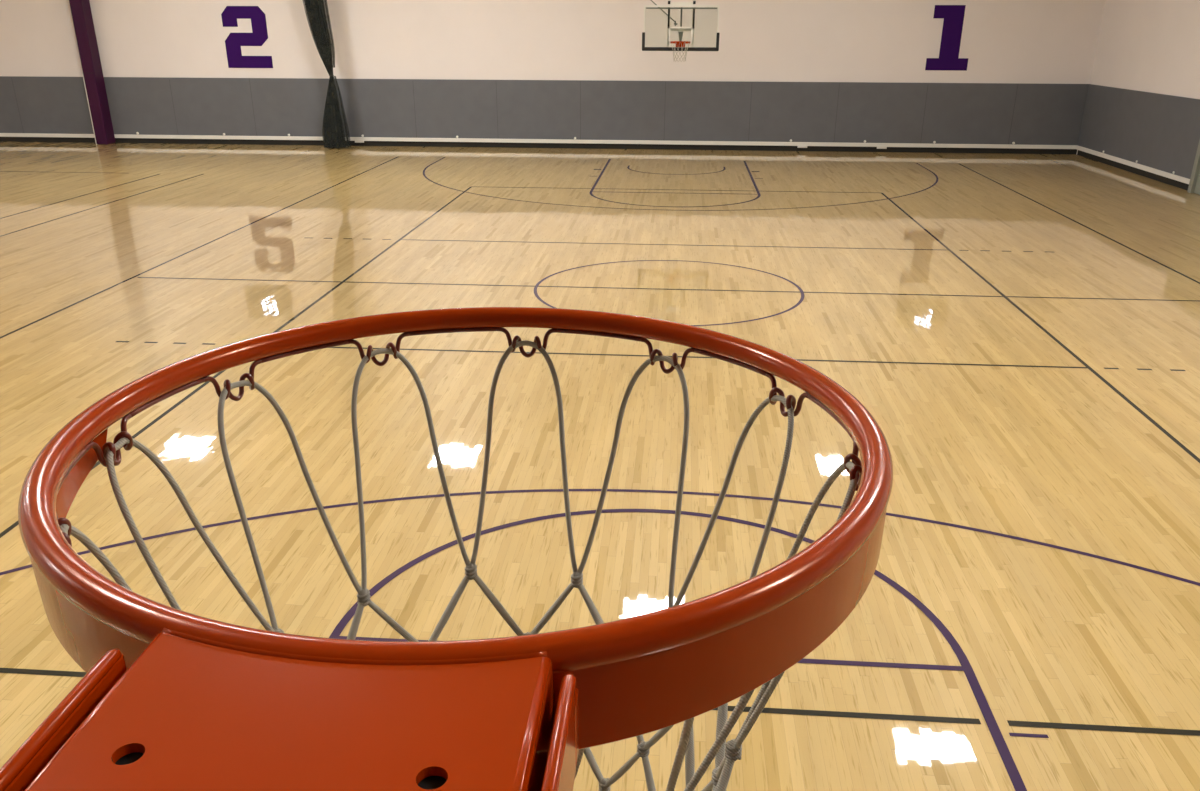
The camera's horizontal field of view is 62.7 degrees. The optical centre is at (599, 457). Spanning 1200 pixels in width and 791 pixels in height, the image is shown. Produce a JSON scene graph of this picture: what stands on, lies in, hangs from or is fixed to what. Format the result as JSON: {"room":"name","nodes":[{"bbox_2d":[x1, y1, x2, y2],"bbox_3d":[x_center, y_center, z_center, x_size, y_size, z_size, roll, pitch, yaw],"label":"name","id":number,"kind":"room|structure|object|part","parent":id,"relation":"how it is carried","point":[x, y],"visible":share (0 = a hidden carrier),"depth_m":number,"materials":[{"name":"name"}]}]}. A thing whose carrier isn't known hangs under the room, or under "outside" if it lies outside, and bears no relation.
{"room":"sports hall","nodes":[
{"label":"sports hall","id":0,"kind":"room"},
{"bbox_2d":[304,0,332,74],"bbox_3d":[-8.040,-13.538,26.937,0.779,5.770,0.721,-14,27,-30],"label":"drape","id":1,"kind":"object","parent":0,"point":[315,10],"depth_m":27.47,"materials":[{"name":"green fabric"}]},
{"bbox_2d":[0,0,1104,153],"bbox_3d":[-5.046,-12.790,27.808,37.700,7.920,0.290,2,24,4],"label":"wall","id":2,"kind":"structure","parent":0,"point":[914,76],"depth_m":28.17,"materials":[{"name":"white paint"}]},
{"bbox_3d":[-5.064,-9.420,29.180,37.300,0.105,0.075,2,24,4],"label":"rail","id":3,"kind":"part","parent":2,"relation":"part of","materials":[{"name":"white metal"}]},
{"bbox_2d":[0,142,1199,790],"bbox_3d":[-6.364,-2.675,14.382,37.300,0.123,32.700,2,24,4],"label":"floor","id":4,"kind":"structure","parent":0,"point":[1020,333],"depth_m":9.05,"materials":[{"name":"brown wood"}]},
{"bbox_2d":[69,0,115,144],"bbox_3d":[-14.916,-13.048,28.179,0.396,7.800,0.540,2,24,4],"label":"column","id":5,"kind":"structure","parent":4,"relation":"on","point":[93,78],"depth_m":28.79,"materials":[{"name":"purple paint"}]},
{"bbox_2d":[1076,0,1199,190],"bbox_3d":[12.300,-5.602,11.477,0.275,7.920,32.700,2,24,4],"label":"wall","id":6,"kind":"structure","parent":0,"point":[1141,115],"depth_m":23.75,"materials":[{"name":"white paint"}]},
{"bbox_3d":[13.208,-7.369,24.616,0.075,0.105,6.960,2,24,4],"label":"rail","id":7,"kind":"part","parent":6,"relation":"part of","materials":[{"name":"white metal"}]},
{"bbox_2d":[1187,140,1199,194],"bbox_3d":[12.837,-6.524,20.250,0.130,2.350,1.750,2,24,4],"label":"door","id":8,"kind":"structure","parent":6,"relation":"in","point":[1194,184],"depth_m":21.23,"materials":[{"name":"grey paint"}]},
{"bbox_3d":[-6.341,-9.776,11.280,37.700,0.620,33.100,2,24,4],"label":"ceiling","id":9,"kind":"structure","parent":0,"visible":0},
{"bbox_2d":[304,0,345,147],"bbox_3d":[-7.896,-12.626,27.288,1.225,7.720,0.793,5,24,11],"label":"curtain","id":10,"kind":"object","parent":9,"relation":"hanging from","point":[334,137],"visible":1,"depth_m":27.97,"materials":[{"name":"black fabric"}]},
{"bbox_2d":[323,73,345,147],"bbox_3d":[-7.735,-10.038,28.420,0.610,2.070,0.450,2,24,4],"label":"drape","id":11,"kind":"object","parent":10,"relation":"hanging from","point":[334,137],"depth_m":28.42,"materials":[{"name":"green fabric"}]},
{"bbox_2d":[642,0,719,50],"bbox_3d":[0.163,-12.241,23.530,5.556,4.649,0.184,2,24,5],"label":"backboard","id":12,"kind":"object","parent":9,"relation":"hanging from","point":[670,4],"visible":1,"depth_m":24.07,"materials":[{"name":"clear glass"}]},
{"bbox_2d":[670,41,689,46],"bbox_3d":[1.951,-10.033,23.904,0.491,0.133,0.638,2,24,4],"label":"basketball hoop","id":13,"kind":"object","parent":12,"relation":"attached to","point":[671,42],"visible":1,"depth_m":24.02,"materials":[{"name":"orange metal"}]},
{"bbox_2d":[671,42,689,60],"bbox_3d":[1.944,-9.843,23.906,0.460,0.434,0.461,2,24,4],"label":"net","id":14,"kind":"object","parent":13,"relation":"hanging from","point":[675,42],"visible":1,"depth_m":23.91,"materials":[{"name":"white fabric"}]},
{"bbox_3d":[1.983,-10.719,24.017,0.040,0.480,0.038,2,24,4],"label":"post","id":15,"kind":"part","parent":12,"relation":"part of","materials":[{"name":"grey metal"}]},
{"bbox_3d":[1.981,-10.909,23.903,1.720,0.030,0.037,2,24,4],"label":"rail","id":16,"kind":"part","parent":12,"relation":"part of","materials":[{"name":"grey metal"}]},
{"bbox_3d":[1.979,-10.518,24.062,1.824,0.975,0.049,2,24,4],"label":"board frame","id":17,"kind":"part","parent":12,"relation":"part of","materials":[{"name":"white paint"}]},
{"bbox_3d":[-7.663,0.313,-2.207,37.700,7.920,0.200,2,24,4],"label":"wall","id":18,"kind":"structure","parent":0,"visible":0},
{"bbox_3d":[-0.219,0.773,-1.008,0.400,0.400,2.804,2,24,4],"label":"bracket","id":19,"kind":"object","parent":18,"relation":"attached to","visible":0},
{"bbox_2d":[0,307,892,790],"bbox_3d":[-0.082,0.066,0.556,0.491,0.154,0.640,2,25,4],"label":"basketball hoop","id":20,"kind":"object","parent":19,"relation":"attached to","point":[168,698],"visible":1,"depth_m":0.39,"materials":[{"name":"orange metal"}]},
{"bbox_3d":[-0.195,0.105,0.323,0.006,0.006,0.140,2,25,4],"label":"brace rod","id":21,"kind":"part","parent":20,"relation":"part of","materials":[{"name":"orange metal"}]},
{"bbox_3d":[-0.105,0.123,0.332,0.162,0.044,0.155,2,25,4],"label":"mounting plate","id":22,"kind":"part","parent":20,"relation":"part of","materials":[{"name":"orange metal"}]},
{"bbox_2d":[60,340,857,790],"bbox_3d":[-0.076,0.194,0.697,0.460,0.434,0.461,2,25,4],"label":"net","id":23,"kind":"object","parent":20,"relation":"hanging from","point":[725,754],"visible":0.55,"depth_m":0.77,"materials":[{"name":"grey fabric"}]},
{"bbox_3d":[-0.017,0.111,0.311,0.005,0.006,0.141,2,25,4],"label":"brace rod","id":24,"kind":"part","parent":20,"relation":"part of","materials":[{"name":"orange metal"}]}
]}

